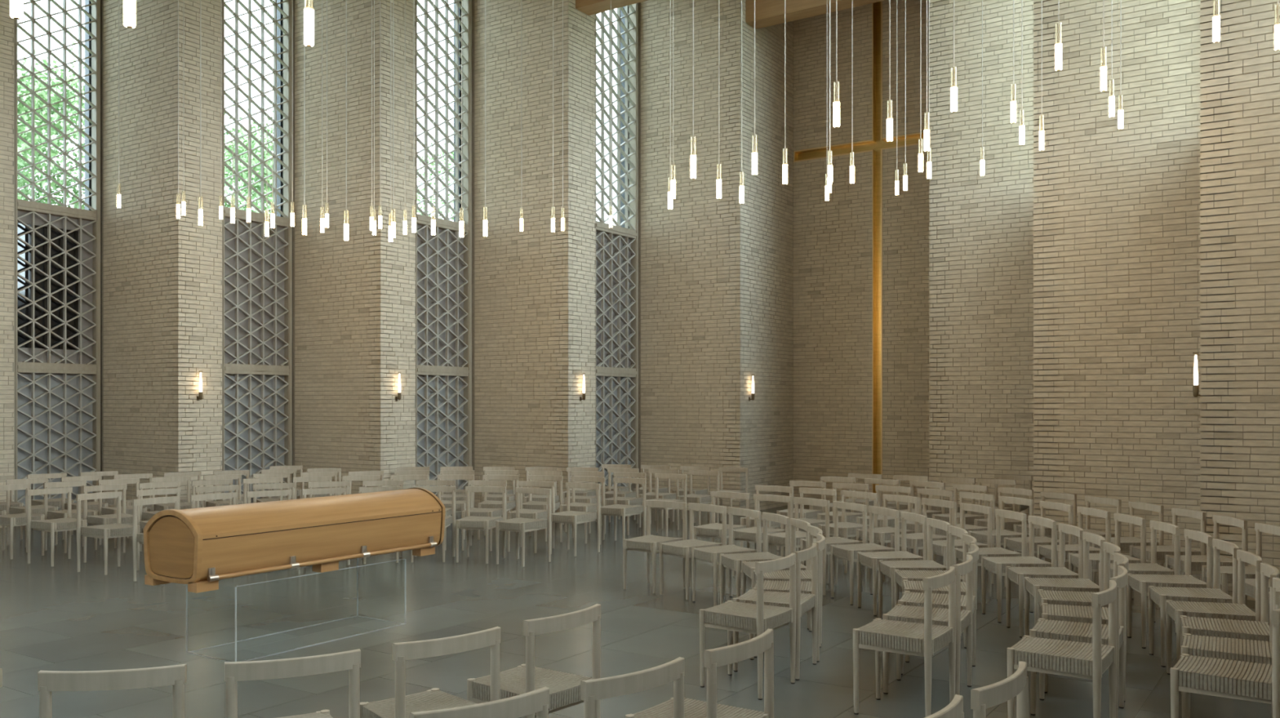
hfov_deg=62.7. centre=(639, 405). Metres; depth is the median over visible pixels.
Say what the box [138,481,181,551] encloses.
dining chair
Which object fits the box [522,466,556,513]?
dining chair
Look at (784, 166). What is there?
diffuser
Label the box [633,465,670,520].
dining chair
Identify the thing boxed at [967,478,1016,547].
dining chair
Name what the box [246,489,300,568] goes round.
dining chair
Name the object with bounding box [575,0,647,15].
ceiling beam
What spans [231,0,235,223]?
pendant lamp
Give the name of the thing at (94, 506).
dining chair
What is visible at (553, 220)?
diffuser
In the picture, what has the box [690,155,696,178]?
diffuser
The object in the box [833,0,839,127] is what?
pendant lamp
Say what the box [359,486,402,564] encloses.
dining chair
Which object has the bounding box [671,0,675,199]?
pendant lamp
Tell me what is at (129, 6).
pendant lamp
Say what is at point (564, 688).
dining chair
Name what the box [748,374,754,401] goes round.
wall lamp
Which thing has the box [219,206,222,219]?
diffuser
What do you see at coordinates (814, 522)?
dining chair
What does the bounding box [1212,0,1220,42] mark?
pendant lamp
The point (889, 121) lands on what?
diffuser
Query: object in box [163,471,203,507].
dining chair
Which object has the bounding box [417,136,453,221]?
tree
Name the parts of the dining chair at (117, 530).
leg, backrest, leg, seat, seat frame, leg, leg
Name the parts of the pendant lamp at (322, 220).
cord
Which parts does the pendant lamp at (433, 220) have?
cord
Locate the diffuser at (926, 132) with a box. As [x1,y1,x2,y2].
[924,129,929,151]
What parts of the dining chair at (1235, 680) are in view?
leg, leg, seat frame, seat, leg, backrest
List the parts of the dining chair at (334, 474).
leg, backrest, leg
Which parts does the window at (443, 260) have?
infill panel, infill panel, frame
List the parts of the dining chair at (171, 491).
leg, seat, backrest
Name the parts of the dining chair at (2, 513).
leg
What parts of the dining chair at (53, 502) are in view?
backrest, seat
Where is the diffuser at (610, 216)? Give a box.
[608,215,612,227]
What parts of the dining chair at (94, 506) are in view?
leg, backrest, seat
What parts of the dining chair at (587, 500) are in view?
leg, seat, backrest, leg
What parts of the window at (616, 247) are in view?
infill panel, infill panel, frame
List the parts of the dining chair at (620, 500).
seat frame, seat, leg, backrest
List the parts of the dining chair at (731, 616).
leg, leg, seat frame, seat, leg, backrest, leg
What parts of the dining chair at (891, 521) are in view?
seat frame, leg, seat, backrest, leg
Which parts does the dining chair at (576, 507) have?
leg, leg, seat frame, seat, leg, backrest, leg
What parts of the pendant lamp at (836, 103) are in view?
cord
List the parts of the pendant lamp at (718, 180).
cord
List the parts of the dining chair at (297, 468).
backrest, seat, leg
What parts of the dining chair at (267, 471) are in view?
seat, backrest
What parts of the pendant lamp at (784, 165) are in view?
cord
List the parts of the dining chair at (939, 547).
leg, seat, seat frame, leg, backrest, leg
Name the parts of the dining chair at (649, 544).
leg, leg, seat frame, leg, seat, backrest, leg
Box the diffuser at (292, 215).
[290,213,294,226]
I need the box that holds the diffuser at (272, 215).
[270,213,274,228]
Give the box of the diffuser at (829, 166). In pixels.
[827,164,832,182]
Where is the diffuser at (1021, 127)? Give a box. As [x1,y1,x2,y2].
[1019,125,1024,144]
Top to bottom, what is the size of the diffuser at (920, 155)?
0.155 m
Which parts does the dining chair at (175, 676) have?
leg, backrest, leg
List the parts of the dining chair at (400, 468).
backrest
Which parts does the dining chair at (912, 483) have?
leg, seat, backrest, leg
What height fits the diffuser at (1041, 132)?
0.155 m
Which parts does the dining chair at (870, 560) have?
leg, seat frame, leg, seat, leg, backrest, leg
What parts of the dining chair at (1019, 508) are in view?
leg, seat, backrest, leg, seat frame, leg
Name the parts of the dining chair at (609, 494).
leg, seat, backrest, leg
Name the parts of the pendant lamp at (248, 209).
cord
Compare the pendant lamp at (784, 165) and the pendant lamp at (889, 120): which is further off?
the pendant lamp at (784, 165)
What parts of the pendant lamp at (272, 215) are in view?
cord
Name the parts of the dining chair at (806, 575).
seat, leg, backrest, leg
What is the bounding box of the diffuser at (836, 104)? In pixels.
[833,102,839,127]
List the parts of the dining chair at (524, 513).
leg, leg, seat frame, seat, leg, backrest, leg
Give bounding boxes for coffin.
[143,488,444,593]
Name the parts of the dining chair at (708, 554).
leg, seat frame, leg, seat, leg, backrest, leg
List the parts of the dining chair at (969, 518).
seat frame, leg, leg, seat, backrest, leg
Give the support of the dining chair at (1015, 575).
on the floor
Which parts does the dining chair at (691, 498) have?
leg, leg, seat frame, seat, leg, backrest, leg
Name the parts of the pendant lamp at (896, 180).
cord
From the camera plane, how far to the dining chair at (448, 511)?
12.11 m
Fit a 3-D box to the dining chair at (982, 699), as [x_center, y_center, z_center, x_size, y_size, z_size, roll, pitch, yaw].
[1.016,1.250,3.488,0.458,0.761,0.448,0,0,38]
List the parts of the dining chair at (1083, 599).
leg, leg, seat, leg, backrest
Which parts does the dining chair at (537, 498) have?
seat, backrest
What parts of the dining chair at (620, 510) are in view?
leg, leg, seat frame, seat, leg, backrest, leg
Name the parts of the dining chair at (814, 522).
leg, seat frame, leg, seat, backrest, leg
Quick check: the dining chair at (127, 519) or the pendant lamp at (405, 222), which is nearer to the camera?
the dining chair at (127, 519)
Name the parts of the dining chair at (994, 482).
leg, seat, backrest, leg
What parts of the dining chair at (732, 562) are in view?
leg, seat frame, leg, seat, leg, backrest, leg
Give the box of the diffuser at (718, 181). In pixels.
[716,179,721,198]
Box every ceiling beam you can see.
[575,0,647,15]
[745,0,884,29]
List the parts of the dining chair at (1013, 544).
leg, seat frame, leg, seat, leg, backrest, leg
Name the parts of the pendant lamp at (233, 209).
cord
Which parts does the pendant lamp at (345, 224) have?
cord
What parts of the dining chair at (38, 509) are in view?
leg, leg, backrest, seat, leg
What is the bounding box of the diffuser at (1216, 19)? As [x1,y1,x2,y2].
[1213,15,1220,42]
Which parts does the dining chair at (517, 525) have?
leg, leg, seat frame, seat, leg, backrest, leg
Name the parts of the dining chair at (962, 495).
leg, seat frame, leg, seat, backrest, leg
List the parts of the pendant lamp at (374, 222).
cord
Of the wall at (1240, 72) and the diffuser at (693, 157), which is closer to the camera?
the diffuser at (693, 157)
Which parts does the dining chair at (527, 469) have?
leg, backrest, leg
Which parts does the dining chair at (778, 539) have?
leg, seat frame, leg, seat, backrest, leg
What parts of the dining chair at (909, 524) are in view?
leg, leg, seat, backrest, leg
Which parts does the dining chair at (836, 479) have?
seat, backrest, leg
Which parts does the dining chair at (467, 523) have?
leg, leg, seat, seat frame, backrest, leg, leg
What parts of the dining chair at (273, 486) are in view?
leg, backrest, leg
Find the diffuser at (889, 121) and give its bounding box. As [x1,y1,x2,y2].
[886,118,893,141]
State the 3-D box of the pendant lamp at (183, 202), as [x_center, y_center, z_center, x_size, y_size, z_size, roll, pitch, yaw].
[-5.281,-4.432,12.153,0.042,4.475,0.041,0,0,34]
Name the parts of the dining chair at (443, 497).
seat, backrest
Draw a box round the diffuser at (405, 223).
[403,221,407,234]
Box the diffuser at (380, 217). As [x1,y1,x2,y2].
[378,216,382,228]
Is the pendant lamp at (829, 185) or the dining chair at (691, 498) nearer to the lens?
the pendant lamp at (829, 185)
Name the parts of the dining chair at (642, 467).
leg, seat, backrest, leg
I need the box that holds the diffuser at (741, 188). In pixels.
[739,186,743,203]
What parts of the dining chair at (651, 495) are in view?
leg, leg, seat, leg, backrest, leg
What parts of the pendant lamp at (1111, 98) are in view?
cord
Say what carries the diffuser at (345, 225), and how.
attached to the pendant lamp at (345, 224)
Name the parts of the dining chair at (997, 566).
leg, leg, seat frame, seat, leg, backrest, leg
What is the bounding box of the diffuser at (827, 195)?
[825,186,829,200]
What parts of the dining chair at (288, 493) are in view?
leg, backrest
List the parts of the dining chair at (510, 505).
leg, leg, seat frame, seat, backrest, leg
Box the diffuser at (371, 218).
[369,217,373,230]
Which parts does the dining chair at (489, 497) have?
seat, backrest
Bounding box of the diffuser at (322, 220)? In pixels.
[320,218,324,232]
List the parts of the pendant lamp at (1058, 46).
cord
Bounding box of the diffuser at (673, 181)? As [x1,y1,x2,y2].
[671,179,675,199]
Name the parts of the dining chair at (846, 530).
seat frame, leg, leg, seat, backrest, leg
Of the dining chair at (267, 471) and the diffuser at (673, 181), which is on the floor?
the dining chair at (267, 471)
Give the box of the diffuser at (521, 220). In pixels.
[520,218,523,231]
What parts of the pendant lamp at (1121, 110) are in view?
cord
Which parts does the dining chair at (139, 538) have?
leg, seat, backrest, leg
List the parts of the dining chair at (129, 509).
leg, leg, backrest, seat, leg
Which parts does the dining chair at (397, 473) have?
backrest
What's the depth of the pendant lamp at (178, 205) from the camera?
11.54 m
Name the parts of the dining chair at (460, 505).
leg, seat, seat frame, backrest, leg, leg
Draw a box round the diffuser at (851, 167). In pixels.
[849,165,854,183]
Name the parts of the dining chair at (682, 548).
leg, seat frame, leg, leg, seat, backrest, leg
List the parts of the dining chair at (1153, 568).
seat, leg, backrest, leg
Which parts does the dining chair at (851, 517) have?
seat, backrest, leg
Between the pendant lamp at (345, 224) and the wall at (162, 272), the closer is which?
the pendant lamp at (345, 224)
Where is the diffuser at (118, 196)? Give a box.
[116,194,120,208]
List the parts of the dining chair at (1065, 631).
leg, leg, seat, seat frame, leg, backrest, leg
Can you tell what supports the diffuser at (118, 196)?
attached to the pendant lamp at (118, 195)
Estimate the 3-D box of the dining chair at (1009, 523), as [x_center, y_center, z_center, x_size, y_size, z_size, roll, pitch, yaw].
[3.736,1.246,10.814,0.458,0.753,0.448,0,0,-29]
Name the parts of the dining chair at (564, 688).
leg, seat frame, leg, seat, backrest, leg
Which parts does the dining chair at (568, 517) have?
leg, leg, seat frame, seat, leg, backrest, leg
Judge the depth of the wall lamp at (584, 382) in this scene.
15.35 m
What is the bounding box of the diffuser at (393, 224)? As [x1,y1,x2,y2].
[391,222,395,238]
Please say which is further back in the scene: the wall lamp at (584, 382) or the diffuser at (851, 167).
the wall lamp at (584, 382)
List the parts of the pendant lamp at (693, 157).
cord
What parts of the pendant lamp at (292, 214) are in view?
cord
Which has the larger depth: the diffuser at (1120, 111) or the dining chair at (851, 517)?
the dining chair at (851, 517)
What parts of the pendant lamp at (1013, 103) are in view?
cord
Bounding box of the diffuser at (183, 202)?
[182,201,185,215]
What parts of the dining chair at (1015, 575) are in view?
leg, leg, seat frame, seat, leg, backrest, leg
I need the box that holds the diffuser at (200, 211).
[198,209,203,225]
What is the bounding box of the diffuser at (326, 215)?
[324,213,328,227]
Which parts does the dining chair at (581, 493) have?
leg, seat, backrest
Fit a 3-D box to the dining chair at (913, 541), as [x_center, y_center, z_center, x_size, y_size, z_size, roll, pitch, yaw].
[2.559,1.246,9.506,0.458,0.753,0.448,0,0,-24]
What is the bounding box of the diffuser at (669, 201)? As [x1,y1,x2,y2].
[667,191,672,208]
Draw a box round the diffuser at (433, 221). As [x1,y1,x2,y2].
[431,219,435,235]
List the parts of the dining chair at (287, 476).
seat, backrest, leg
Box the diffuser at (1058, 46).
[1054,43,1062,70]
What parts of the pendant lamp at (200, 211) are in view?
cord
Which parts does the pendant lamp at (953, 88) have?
cord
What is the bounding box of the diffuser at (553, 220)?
[551,217,555,231]
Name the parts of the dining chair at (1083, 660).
leg, leg, seat, seat frame, leg, backrest, leg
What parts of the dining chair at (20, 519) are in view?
leg, backrest, seat, seat frame, leg, leg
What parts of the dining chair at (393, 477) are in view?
backrest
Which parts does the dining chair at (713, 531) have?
leg, seat frame, leg, seat, backrest, leg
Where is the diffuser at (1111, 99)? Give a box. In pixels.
[1108,96,1114,117]
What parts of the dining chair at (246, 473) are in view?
backrest, seat, leg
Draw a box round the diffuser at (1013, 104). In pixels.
[1010,101,1016,123]
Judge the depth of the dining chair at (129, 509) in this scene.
12.14 m
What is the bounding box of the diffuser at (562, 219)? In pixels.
[561,217,564,231]
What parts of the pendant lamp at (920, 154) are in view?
cord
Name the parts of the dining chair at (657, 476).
leg, leg, seat frame, leg, seat, backrest, leg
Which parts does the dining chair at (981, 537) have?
leg, seat frame, seat, leg, backrest, leg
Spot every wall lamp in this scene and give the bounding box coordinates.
[196,373,202,400]
[395,372,400,400]
[579,374,585,400]
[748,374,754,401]
[1192,352,1201,397]
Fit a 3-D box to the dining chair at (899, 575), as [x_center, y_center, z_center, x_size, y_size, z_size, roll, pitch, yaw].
[2.037,1.250,7.340,0.458,0.761,0.448,0,0,4]
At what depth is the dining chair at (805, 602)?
6.41 m
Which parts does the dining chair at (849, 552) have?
leg, leg, seat frame, seat, leg, backrest, leg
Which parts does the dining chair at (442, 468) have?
seat, backrest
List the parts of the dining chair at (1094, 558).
leg, leg, seat frame, seat, leg, backrest, leg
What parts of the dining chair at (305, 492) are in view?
backrest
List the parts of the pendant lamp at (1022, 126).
cord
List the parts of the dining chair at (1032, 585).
leg, leg, seat frame, seat, leg, backrest, leg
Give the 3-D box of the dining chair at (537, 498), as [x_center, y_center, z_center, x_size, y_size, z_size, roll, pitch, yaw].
[-1.284,1.246,13.670,0.448,0.753,0.458,0,0,11]
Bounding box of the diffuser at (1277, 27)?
[1274,24,1279,50]
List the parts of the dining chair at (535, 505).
leg, seat, backrest, leg, leg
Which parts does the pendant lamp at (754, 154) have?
cord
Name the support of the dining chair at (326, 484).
on the floor
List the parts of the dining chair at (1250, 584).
seat frame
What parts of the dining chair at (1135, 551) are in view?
leg, seat frame, seat, leg, backrest, leg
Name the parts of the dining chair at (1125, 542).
leg, seat frame, seat, leg, backrest, leg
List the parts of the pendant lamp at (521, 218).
cord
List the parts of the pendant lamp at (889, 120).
cord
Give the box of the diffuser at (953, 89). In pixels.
[951,86,956,111]
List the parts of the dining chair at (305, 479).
leg, backrest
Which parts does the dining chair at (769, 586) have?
leg, seat, leg, leg, backrest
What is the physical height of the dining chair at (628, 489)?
0.753 m
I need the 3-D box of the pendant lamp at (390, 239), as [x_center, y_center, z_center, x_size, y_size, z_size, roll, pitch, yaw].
[-2.477,-4.145,10.439,0.042,5.049,0.040,0,0,34]
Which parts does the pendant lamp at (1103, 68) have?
cord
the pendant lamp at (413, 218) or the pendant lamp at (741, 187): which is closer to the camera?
the pendant lamp at (741, 187)
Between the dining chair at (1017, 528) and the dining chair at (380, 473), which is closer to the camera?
the dining chair at (1017, 528)
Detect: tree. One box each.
[17,40,84,209]
[224,105,273,214]
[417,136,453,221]
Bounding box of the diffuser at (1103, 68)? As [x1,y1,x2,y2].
[1100,66,1106,91]
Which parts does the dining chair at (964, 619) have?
leg, leg, seat, seat frame, leg, backrest, leg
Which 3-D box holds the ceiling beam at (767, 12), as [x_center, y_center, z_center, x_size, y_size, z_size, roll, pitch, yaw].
[2.883,-6.100,15.200,2.880,0.640,0.330,0,0,34]
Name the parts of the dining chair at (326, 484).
backrest, leg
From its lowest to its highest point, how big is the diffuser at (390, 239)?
0.155 m
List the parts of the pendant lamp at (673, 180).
cord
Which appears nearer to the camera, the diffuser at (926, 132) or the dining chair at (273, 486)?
the diffuser at (926, 132)
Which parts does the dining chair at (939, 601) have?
leg, leg, seat, backrest, leg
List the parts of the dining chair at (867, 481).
seat, backrest, leg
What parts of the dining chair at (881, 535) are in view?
leg, seat frame, leg, leg, seat, backrest, leg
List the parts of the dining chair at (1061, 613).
leg, seat, leg, backrest, leg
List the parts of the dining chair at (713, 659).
leg, seat frame, seat, leg, backrest, leg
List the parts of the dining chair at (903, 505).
seat, backrest, leg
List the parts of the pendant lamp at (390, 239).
cord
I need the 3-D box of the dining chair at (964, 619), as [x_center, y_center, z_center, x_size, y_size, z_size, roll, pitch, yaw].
[1.647,1.250,5.973,0.458,0.761,0.448,0,0,27]
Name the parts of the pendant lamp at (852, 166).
cord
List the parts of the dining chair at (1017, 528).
seat frame, seat, leg, leg, backrest, leg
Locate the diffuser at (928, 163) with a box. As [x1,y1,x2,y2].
[926,161,931,178]
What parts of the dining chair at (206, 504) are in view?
leg, backrest, seat, leg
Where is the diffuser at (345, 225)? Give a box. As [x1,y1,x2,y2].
[343,223,348,240]
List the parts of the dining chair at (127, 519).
leg, backrest, leg, seat, seat frame, leg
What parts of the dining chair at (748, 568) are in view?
leg, seat frame, leg, seat, leg, backrest, leg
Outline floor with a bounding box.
[0,504,1271,717]
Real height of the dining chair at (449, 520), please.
0.753 m
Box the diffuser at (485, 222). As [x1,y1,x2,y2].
[483,220,487,236]
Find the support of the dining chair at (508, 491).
on the floor
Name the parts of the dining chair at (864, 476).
seat, backrest, leg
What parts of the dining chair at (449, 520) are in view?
leg, backrest, leg, seat, leg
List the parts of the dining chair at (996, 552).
leg, leg, seat frame, seat, leg, backrest, leg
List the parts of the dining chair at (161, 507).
leg, backrest, seat, leg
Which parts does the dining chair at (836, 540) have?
leg, leg, seat frame, seat, leg, backrest, leg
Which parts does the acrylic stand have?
pane, pane, pane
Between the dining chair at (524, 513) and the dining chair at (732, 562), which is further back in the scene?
the dining chair at (524, 513)
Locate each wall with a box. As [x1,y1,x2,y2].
[0,0,13,528]
[101,0,222,521]
[293,0,415,499]
[471,0,595,513]
[638,0,793,513]
[792,0,929,506]
[928,0,1034,520]
[1033,0,1201,561]
[1200,0,1279,600]
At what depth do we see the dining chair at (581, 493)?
14.53 m
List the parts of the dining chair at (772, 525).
leg, leg, seat frame, seat, leg, backrest, leg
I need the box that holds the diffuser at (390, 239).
[388,226,392,242]
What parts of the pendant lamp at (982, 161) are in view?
cord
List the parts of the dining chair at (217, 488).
leg, backrest, leg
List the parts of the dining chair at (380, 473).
leg, backrest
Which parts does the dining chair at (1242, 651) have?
leg, leg, seat, leg, backrest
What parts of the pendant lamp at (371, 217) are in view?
cord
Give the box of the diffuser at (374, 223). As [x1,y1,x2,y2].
[372,221,376,235]
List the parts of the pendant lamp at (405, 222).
cord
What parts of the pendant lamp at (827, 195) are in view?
cord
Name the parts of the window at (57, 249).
dark pane, infill panel, infill panel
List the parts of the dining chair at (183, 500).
backrest, seat, leg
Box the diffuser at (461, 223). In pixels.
[459,221,463,237]
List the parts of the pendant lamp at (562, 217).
cord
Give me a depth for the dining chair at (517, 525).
10.81 m
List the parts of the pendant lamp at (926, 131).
cord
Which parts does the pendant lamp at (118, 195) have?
cord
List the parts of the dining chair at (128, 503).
leg, backrest, seat, leg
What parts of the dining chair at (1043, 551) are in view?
leg, seat frame, leg, seat, leg, backrest, leg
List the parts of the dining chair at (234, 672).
leg, backrest, seat, leg, leg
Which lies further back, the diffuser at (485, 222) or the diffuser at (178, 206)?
the diffuser at (178, 206)
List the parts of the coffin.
panel, lid, carrying rail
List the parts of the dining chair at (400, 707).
leg, leg, seat, leg, backrest, leg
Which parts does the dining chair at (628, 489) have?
seat, backrest, leg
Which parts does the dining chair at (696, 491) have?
leg, leg, seat, leg, backrest, leg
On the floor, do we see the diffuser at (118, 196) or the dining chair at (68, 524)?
the dining chair at (68, 524)
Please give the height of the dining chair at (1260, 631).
0.761 m
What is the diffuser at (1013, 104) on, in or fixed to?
attached to the pendant lamp at (1013, 103)
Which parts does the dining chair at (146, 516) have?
leg, seat, backrest, leg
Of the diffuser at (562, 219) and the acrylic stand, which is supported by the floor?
the acrylic stand
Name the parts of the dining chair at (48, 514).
leg, backrest, leg, seat, seat frame, leg, leg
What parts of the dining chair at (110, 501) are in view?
backrest, seat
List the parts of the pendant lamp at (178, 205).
cord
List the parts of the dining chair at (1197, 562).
leg, seat frame, seat, leg, backrest, leg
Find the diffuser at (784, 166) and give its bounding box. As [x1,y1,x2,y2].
[782,164,787,183]
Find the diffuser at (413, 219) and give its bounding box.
[412,217,415,232]
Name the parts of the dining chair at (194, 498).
leg, backrest, leg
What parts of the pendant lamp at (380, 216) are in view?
cord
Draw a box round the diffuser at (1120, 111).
[1118,109,1123,128]
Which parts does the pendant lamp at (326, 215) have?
cord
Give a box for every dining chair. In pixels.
[0,475,22,539]
[0,484,44,559]
[0,510,5,550]
[0,668,2,688]
[5,478,57,547]
[26,473,73,535]
[26,487,86,567]
[37,664,186,717]
[43,480,97,553]
[61,475,108,540]
[75,491,139,575]
[80,471,122,505]
[82,484,133,560]
[97,478,146,548]
[113,473,155,538]
[132,496,179,585]
[135,488,180,533]
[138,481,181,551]
[151,476,191,511]
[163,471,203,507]
[190,492,236,508]
[191,479,232,505]
[195,484,239,508]
[203,474,243,507]
[213,470,251,503]
[224,648,360,717]
[243,477,283,504]
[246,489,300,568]
[252,483,295,503]
[253,473,290,502]
[261,469,296,499]
[269,466,302,498]
[293,476,332,499]
[301,471,337,498]
[302,488,350,564]
[306,468,341,497]
[308,481,350,497]
[342,475,380,488]
[348,471,383,494]
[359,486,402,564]
[360,626,501,717]
[362,480,403,489]
[391,475,427,486]
[395,471,429,486]
[396,466,429,480]
[409,687,549,717]
[410,486,455,563]
[416,480,455,551]
[437,475,474,540]
[440,466,472,494]
[440,470,474,530]
[455,486,506,564]
[461,480,506,551]
[466,604,600,717]
[477,475,518,540]
[481,466,515,519]
[482,470,519,531]
[495,487,551,567]
[506,481,555,553]
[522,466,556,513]
[522,475,563,542]
[523,471,561,528]
[551,482,600,556]
[560,476,605,543]
[562,467,598,524]
[564,471,604,533]
[580,657,684,717]
[600,464,631,519]
[600,467,639,524]
[600,477,646,545]
[604,472,645,535]
[622,500,687,593]
[625,629,773,717]
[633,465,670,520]
[638,469,679,528]
[642,473,687,537]
[659,503,726,599]
[671,466,710,523]
[676,470,719,529]
[691,507,761,606]
[693,491,750,572]
[699,553,795,700]
[708,466,748,524]
[719,512,790,604]
[733,493,791,576]
[733,542,817,680]
[740,485,793,553]
[741,518,810,630]
[752,533,825,662]
[753,525,822,639]
[767,497,829,583]
[776,480,826,550]
[780,487,836,557]
[800,501,866,595]
[808,476,855,540]
[817,482,869,543]
[818,490,877,573]
[830,506,899,605]
[839,473,882,506]
[850,478,899,540]
[853,566,955,717]
[856,485,911,553]
[856,493,919,580]
[857,511,928,616]
[878,518,951,620]
[882,555,973,695]
[887,475,928,510]
[890,498,956,555]
[893,525,968,632]
[897,544,978,675]
[899,480,945,518]
[899,488,953,557]
[902,534,976,648]
[924,694,964,717]
[928,476,975,525]
[932,484,987,533]
[932,503,991,596]
[933,492,995,564]
[954,509,1026,610]
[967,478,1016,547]
[968,496,1033,584]
[970,661,1028,717]
[973,487,1033,531]
[981,515,1057,623]
[990,475,1031,515]
[1004,501,1073,587]
[1005,523,1084,638]
[1007,580,1116,717]
[1013,491,1076,572]
[1024,532,1105,635]
[1029,566,1127,717]
[1037,506,1111,567]
[1037,542,1120,618]
[1041,553,1128,702]
[1057,496,1121,546]
[1068,513,1146,582]
[1092,501,1164,583]
[1098,520,1180,634]
[1126,528,1213,648]
[1129,507,1206,599]
[1148,538,1238,667]
[1165,515,1248,607]
[1165,550,1262,675]
[1170,608,1279,717]
[1179,563,1279,717]
[1180,577,1279,717]
[1202,523,1279,594]
[1244,578,1270,599]
[1268,591,1270,625]
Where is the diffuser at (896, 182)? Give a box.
[895,181,898,195]
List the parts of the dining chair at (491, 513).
leg, leg, seat, seat frame, backrest, leg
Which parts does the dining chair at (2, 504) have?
backrest, seat, leg, leg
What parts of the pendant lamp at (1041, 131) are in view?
cord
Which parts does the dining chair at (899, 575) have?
leg, seat, leg, backrest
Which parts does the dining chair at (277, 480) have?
leg, backrest, leg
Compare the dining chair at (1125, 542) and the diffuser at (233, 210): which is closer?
the dining chair at (1125, 542)
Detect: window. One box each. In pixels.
[13,0,101,526]
[222,0,293,503]
[415,0,471,512]
[595,2,638,503]
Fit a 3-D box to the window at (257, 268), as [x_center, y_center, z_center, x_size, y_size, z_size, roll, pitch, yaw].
[-5.610,-2.520,15.201,0.312,8.300,1.251,0,0,34]
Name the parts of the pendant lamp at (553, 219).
cord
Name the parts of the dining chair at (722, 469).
leg, leg, seat, seat frame, leg, backrest, leg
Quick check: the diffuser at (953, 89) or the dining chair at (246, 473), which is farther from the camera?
the dining chair at (246, 473)
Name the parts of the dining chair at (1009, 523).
seat frame, leg, seat, backrest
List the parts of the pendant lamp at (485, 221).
cord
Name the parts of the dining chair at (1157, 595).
leg, leg, seat frame, seat, leg, backrest, leg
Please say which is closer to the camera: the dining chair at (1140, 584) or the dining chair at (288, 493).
the dining chair at (1140, 584)
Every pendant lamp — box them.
[9,0,22,19]
[116,0,120,208]
[123,0,135,27]
[176,0,180,218]
[182,191,185,215]
[198,0,203,226]
[219,0,222,219]
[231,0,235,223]
[246,0,250,222]
[264,221,268,236]
[270,0,274,228]
[290,0,294,226]
[302,217,306,235]
[303,0,314,46]
[320,0,324,232]
[324,0,328,227]
[343,0,348,240]
[369,0,373,231]
[372,0,376,235]
[378,0,382,229]
[388,0,392,242]
[391,0,395,238]
[403,0,407,235]
[411,205,415,232]
[431,0,435,235]
[459,0,463,237]
[483,0,487,236]
[520,0,523,231]
[551,0,555,232]
[560,0,564,231]
[608,0,612,227]
[667,0,672,209]
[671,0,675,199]
[690,0,696,178]
[716,0,721,199]
[739,0,744,204]
[751,0,757,174]
[782,0,787,184]
[825,0,829,200]
[827,0,832,183]
[827,182,831,193]
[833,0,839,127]
[849,0,854,183]
[886,0,893,142]
[894,0,898,195]
[903,163,907,191]
[918,0,923,172]
[924,0,929,151]
[926,0,931,178]
[950,0,957,111]
[980,0,984,176]
[1010,0,1016,123]
[1019,0,1024,145]
[1039,0,1044,151]
[1054,0,1062,71]
[1100,0,1106,91]
[1108,0,1115,117]
[1118,0,1123,128]
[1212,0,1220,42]
[1274,0,1279,50]
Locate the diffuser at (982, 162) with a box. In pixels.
[980,160,984,175]
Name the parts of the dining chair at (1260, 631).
leg, leg, seat frame, seat, leg, backrest, leg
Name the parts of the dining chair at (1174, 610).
leg, leg, seat frame, seat, leg, backrest, leg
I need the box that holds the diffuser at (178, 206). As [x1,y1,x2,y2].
[176,204,180,218]
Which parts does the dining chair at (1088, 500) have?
seat frame, seat, leg, backrest, leg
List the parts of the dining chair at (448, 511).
backrest, leg, seat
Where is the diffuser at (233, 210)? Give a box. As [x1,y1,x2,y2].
[231,208,235,222]
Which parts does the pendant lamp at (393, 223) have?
cord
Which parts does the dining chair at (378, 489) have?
backrest, leg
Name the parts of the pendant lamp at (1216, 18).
cord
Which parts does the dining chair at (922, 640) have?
leg, leg, seat, seat frame, leg, backrest, leg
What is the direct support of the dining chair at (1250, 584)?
on the floor
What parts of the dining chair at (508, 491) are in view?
backrest, seat, leg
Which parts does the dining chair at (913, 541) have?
leg, seat frame, leg, seat, leg, backrest, leg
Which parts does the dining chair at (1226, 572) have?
leg, seat frame, leg, seat, leg, backrest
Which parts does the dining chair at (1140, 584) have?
leg, leg, seat frame, seat, leg, backrest, leg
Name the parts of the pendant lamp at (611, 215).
cord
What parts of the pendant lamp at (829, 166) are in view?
cord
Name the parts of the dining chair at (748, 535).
seat frame, leg, seat, backrest, leg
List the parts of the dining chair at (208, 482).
leg, backrest, leg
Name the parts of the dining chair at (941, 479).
seat, backrest, leg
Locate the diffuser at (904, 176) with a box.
[903,175,906,191]
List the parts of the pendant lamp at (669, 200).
cord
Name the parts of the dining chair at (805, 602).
leg, leg, seat, seat frame, leg, backrest, leg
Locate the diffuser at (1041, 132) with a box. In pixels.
[1039,130,1044,150]
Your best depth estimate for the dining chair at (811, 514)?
11.82 m
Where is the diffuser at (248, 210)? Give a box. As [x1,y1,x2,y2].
[246,208,250,222]
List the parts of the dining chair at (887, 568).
leg, leg, seat frame, seat, leg, backrest, leg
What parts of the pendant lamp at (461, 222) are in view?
cord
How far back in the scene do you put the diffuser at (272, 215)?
11.34 m
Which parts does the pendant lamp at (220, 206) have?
cord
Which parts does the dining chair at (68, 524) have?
leg, backrest, leg, seat, seat frame, leg, leg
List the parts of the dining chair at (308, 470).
backrest, seat, leg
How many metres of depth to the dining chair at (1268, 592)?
6.60 m
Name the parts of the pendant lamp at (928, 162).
cord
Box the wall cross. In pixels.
[793,0,924,493]
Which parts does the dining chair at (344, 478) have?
backrest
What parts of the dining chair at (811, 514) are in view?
leg, seat, backrest, leg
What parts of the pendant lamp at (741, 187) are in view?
cord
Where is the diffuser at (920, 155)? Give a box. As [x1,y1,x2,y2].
[918,153,923,172]
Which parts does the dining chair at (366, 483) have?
backrest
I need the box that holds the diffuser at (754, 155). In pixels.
[751,152,757,174]
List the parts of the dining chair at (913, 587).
seat, leg, backrest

